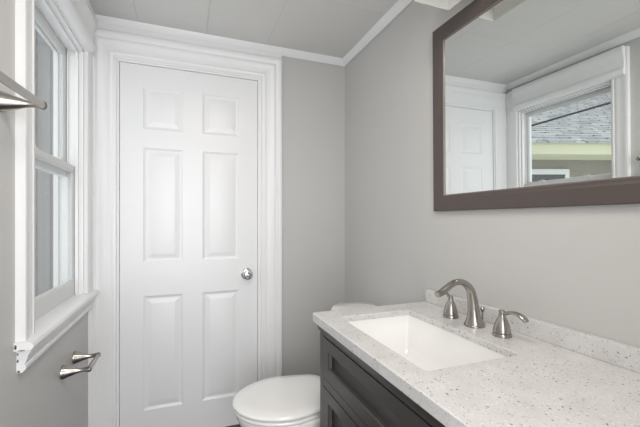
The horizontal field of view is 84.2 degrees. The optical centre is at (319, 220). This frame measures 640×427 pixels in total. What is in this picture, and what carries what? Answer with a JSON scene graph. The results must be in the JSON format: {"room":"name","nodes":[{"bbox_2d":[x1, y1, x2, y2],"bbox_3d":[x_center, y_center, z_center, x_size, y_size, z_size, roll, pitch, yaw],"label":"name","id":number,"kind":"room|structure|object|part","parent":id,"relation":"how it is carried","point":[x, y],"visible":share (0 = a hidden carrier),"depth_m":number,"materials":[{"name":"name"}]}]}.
{"room":"bathroom","nodes":[
{"label":"bathroom","id":0,"kind":"room"},
{"bbox_2d":[0,0,87,426],"bbox_3d":[-0.833,0.080,0.743,0.115,2.240,2.220,0,0,-21],"label":"wall","id":1,"kind":"structure","parent":0,"point":[37,396],"depth_m":1.01,"materials":[{"name":"beige paint"}]},
{"bbox_2d":[0,71,47,111],"bbox_3d":[-0.714,-0.308,0.739,0.104,0.067,0.512,0,0,-21],"label":"towel bar","id":2,"kind":"object","parent":1,"relation":"attached to","point":[8,102],"visible":1,"depth_m":0.92,"materials":[{"name":"silver metal"}]},
{"bbox_2d":[14,0,98,372],"bbox_3d":[-1.065,-0.266,1.387,0.196,1.416,0.850,0,0,-21],"label":"window","id":3,"kind":"structure","parent":1,"relation":"in","point":[67,27],"depth_m":1.55,"materials":[{"name":"white paint"}]},
{"bbox_3d":[-1.094,-0.502,1.369,0.028,0.595,0.620,0,0,-21],"label":"sash","id":4,"kind":"part","parent":3,"relation":"part of","materials":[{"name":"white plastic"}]},
{"bbox_3d":[-1.062,0.048,1.381,0.025,0.607,0.620,0,0,-21],"label":"sash","id":5,"kind":"part","parent":3,"relation":"part of","materials":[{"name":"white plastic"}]},
{"bbox_3d":[-1.014,0.362,1.400,0.080,0.024,0.836,0,0,-21],"label":"sill","id":6,"kind":"part","parent":3,"relation":"part of","materials":[{"name":"white paint"}]},
{"bbox_3d":[-0.983,-0.894,1.374,0.051,0.160,0.726,0,0,-21],"label":"head moulding","id":7,"kind":"part","parent":3,"relation":"part of","materials":[{"name":"white paint"}]},
{"bbox_3d":[-1.141,-0.232,1.746,0.020,1.164,0.093,0,0,-21],"label":"casing","id":8,"kind":"part","parent":3,"relation":"part of","materials":[{"name":"white paint"}]},
{"bbox_2d":[60,351,100,379],"bbox_3d":[-1.000,0.600,1.490,0.102,0.055,0.215,0,0,-21],"label":"toilet paper holder","id":9,"kind":"object","parent":1,"relation":"attached to","point":[66,371],"visible":1,"depth_m":1.43,"materials":[{"name":"silver metal"}]},
{"bbox_2d":[89,0,397,57],"bbox_3d":[-0.112,-1.080,1.016,1.657,0.080,2.450,0,0,-21],"label":"ceiling","id":10,"kind":"structure","parent":0,"point":[333,28],"depth_m":1.82,"materials":[{"name":"white paint"}]},
{"bbox_2d":[282,56,344,375],"bbox_3d":[-0.525,0.080,2.108,1.657,2.240,0.115,0,0,-21],"label":"wall","id":11,"kind":"structure","parent":0,"point":[313,93],"depth_m":2.22,"materials":[{"name":"beige paint"}]},
{"bbox_2d":[88,22,281,426],"bbox_3d":[-0.722,0.095,2.010,1.011,2.210,0.189,0,0,-21],"label":"door","id":12,"kind":"structure","parent":11,"relation":"in","point":[185,315],"depth_m":1.96,"materials":[{"name":"white paint"}]},
{"bbox_3d":[-0.732,0.176,2.036,0.758,2.048,0.134,0,0,-21],"label":"frame","id":13,"kind":"part","parent":12,"relation":"part of","materials":[{"name":"white paint"}]},
{"bbox_3d":[-0.420,0.313,2.054,0.057,0.057,0.052,0,0,-21],"label":"knob","id":14,"kind":"part","parent":12,"relation":"part of","materials":[{"name":"silver metal"}]},
{"bbox_2d":[94,14,344,66],"bbox_3d":[-0.500,-1.020,2.040,1.427,0.040,0.030,0,0,-21],"label":"trim","id":15,"kind":"structure","parent":11,"relation":"attached to","point":[286,52],"depth_m":2.01,"materials":[{"name":"white paint"}]},
{"bbox_2d":[345,0,639,347],"bbox_3d":[0.609,0.080,1.290,0.115,2.240,2.220,0,0,-21],"label":"wall","id":16,"kind":"structure","parent":0,"point":[573,267],"depth_m":1.51,"materials":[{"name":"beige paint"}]},
{"bbox_2d":[343,0,412,65],"bbox_3d":[0.541,-1.020,1.264,0.030,0.040,2.220,0,0,-21],"label":"trim","id":17,"kind":"structure","parent":16,"relation":"attached to","point":[399,6],"depth_m":1.88,"materials":[{"name":"white paint"}]},
{"bbox_2d":[415,0,460,9],"bbox_3d":[0.550,-0.852,0.996,0.202,0.133,0.664,0,0,-21],"label":"vanity light","id":18,"kind":"object","parent":16,"relation":"attached to","point":[443,4],"visible":1,"depth_m":1.30,"materials":[{"name":"white glass"}]},
{"bbox_2d":[425,289,639,372],"bbox_3d":[0.669,0.316,0.933,0.023,0.051,1.210,0,0,-21],"label":"backsplash","id":19,"kind":"structure","parent":16,"relation":"attached to","point":[626,356],"depth_m":0.94,"materials":[{"name":"white stone"}]},
{"bbox_2d":[432,0,639,210],"bbox_3d":[0.632,-0.406,1.032,0.014,0.737,0.914,0,0,-21],"label":"wall mirror","id":20,"kind":"object","parent":16,"relation":"attached to","point":[536,103],"visible":1,"depth_m":1.03,"materials":[{"name":"grey mirror"}]},
{"bbox_3d":[-0.112,1.240,1.016,1.657,0.080,2.450,0,0,-21],"label":"floor","id":21,"kind":"structure","parent":0,"visible":0},
{"bbox_2d":[232,302,376,426],"bbox_3d":[-0.002,0.818,1.614,0.779,0.765,0.452,0,0,-21],"label":"toilet","id":22,"kind":"object","parent":21,"relation":"on","point":[291,400],"visible":0.39,"depth_m":1.48,"materials":[{"name":"white ceramic"}]},
{"bbox_3d":[-0.158,0.769,1.555,0.445,0.024,0.380,0,0,-21],"label":"lid","id":23,"kind":"part","parent":22,"relation":"part of","materials":[{"name":"white plastic"}]},
{"bbox_3d":[-0.157,0.792,1.555,0.436,0.016,0.374,0,0,-21],"label":"seat","id":24,"kind":"part","parent":22,"relation":"part of","materials":[{"name":"white plastic"}]},
{"bbox_3d":[-0.106,1.001,1.575,0.523,0.398,0.364,0,0,-21],"label":"bowl","id":25,"kind":"part","parent":22,"relation":"part of","materials":[{"name":"white ceramic"}]},
{"bbox_3d":[0.222,0.456,1.699,0.261,0.042,0.452,0,0,-21],"label":"tank lid","id":26,"kind":"part","parent":22,"relation":"part of","materials":[{"name":"white ceramic"}]},
{"bbox_2d":[317,325,445,426],"bbox_3d":[0.430,0.788,0.844,0.530,0.824,1.203,0,0,-21],"label":"vanity cabinet","id":27,"kind":"object","parent":21,"relation":"on","point":[352,393],"visible":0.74,"depth_m":1.04,"materials":[{"name":"brown paint"}]},
{"bbox_3d":[0.086,0.838,1.109,0.016,0.476,0.371,0,0,-21],"label":"door","id":28,"kind":"part","parent":27,"relation":"part of","materials":[{"name":"brown paint"}]},
{"bbox_2d":[313,289,639,426],"bbox_3d":[0.433,0.333,0.843,0.529,0.085,1.210,0,0,-21],"label":"countertop","id":29,"kind":"structure","parent":27,"relation":"on","point":[550,375],"depth_m":0.79,"materials":[{"name":"white stone"}]},
{"bbox_2d":[348,315,506,370],"bbox_3d":[0.289,0.449,1.077,0.331,0.176,0.535,0,0,-21],"label":"sink","id":30,"kind":"object","parent":29,"relation":"in","point":[427,346],"visible":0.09,"depth_m":1.25,"materials":[{"name":"white ceramic"}]},
{"bbox_2d":[434,279,528,338],"bbox_3d":[0.451,0.263,1.124,0.193,0.156,0.375,0,0,-21],"label":"faucet","id":31,"kind":"object","parent":29,"relation":"on","point":[501,329],"visible":1,"depth_m":1.12,"materials":[{"name":"silver metal"}]},
{"bbox_3d":[0.461,0.302,1.250,0.054,0.077,0.054,0,0,-21],"label":"handle","id":32,"kind":"part","parent":31,"relation":"part of","materials":[{"name":"silver metal"}]},
{"bbox_3d":[0.445,0.263,1.127,0.184,0.156,0.065,0,0,-21],"label":"spout","id":33,"kind":"part","parent":31,"relation":"part of","materials":[{"name":"silver metal"}]},
{"bbox_3d":[0.538,0.302,1.046,0.054,0.077,0.054,0,0,-21],"label":"handle","id":34,"kind":"part","parent":31,"relation":"part of","materials":[{"name":"silver metal"}]},
{"bbox_3d":[0.552,0.270,1.009,0.022,0.023,0.086,0,0,-21],"label":"lever","id":35,"kind":"part","parent":31,"relation":"part of","materials":[{"name":"silver metal"}]},
{"label":"outside","id":36,"kind":"structure","parent":0,"visible":0},
{"bbox_2d":[35,29,52,296],"bbox_3d":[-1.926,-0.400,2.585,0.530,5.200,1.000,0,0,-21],"label":"window glass","id":37,"kind":"object","parent":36,"point":[43,52],"visible":0.02,"depth_m":2.15,"materials":[{"name":"grey"}]}
]}

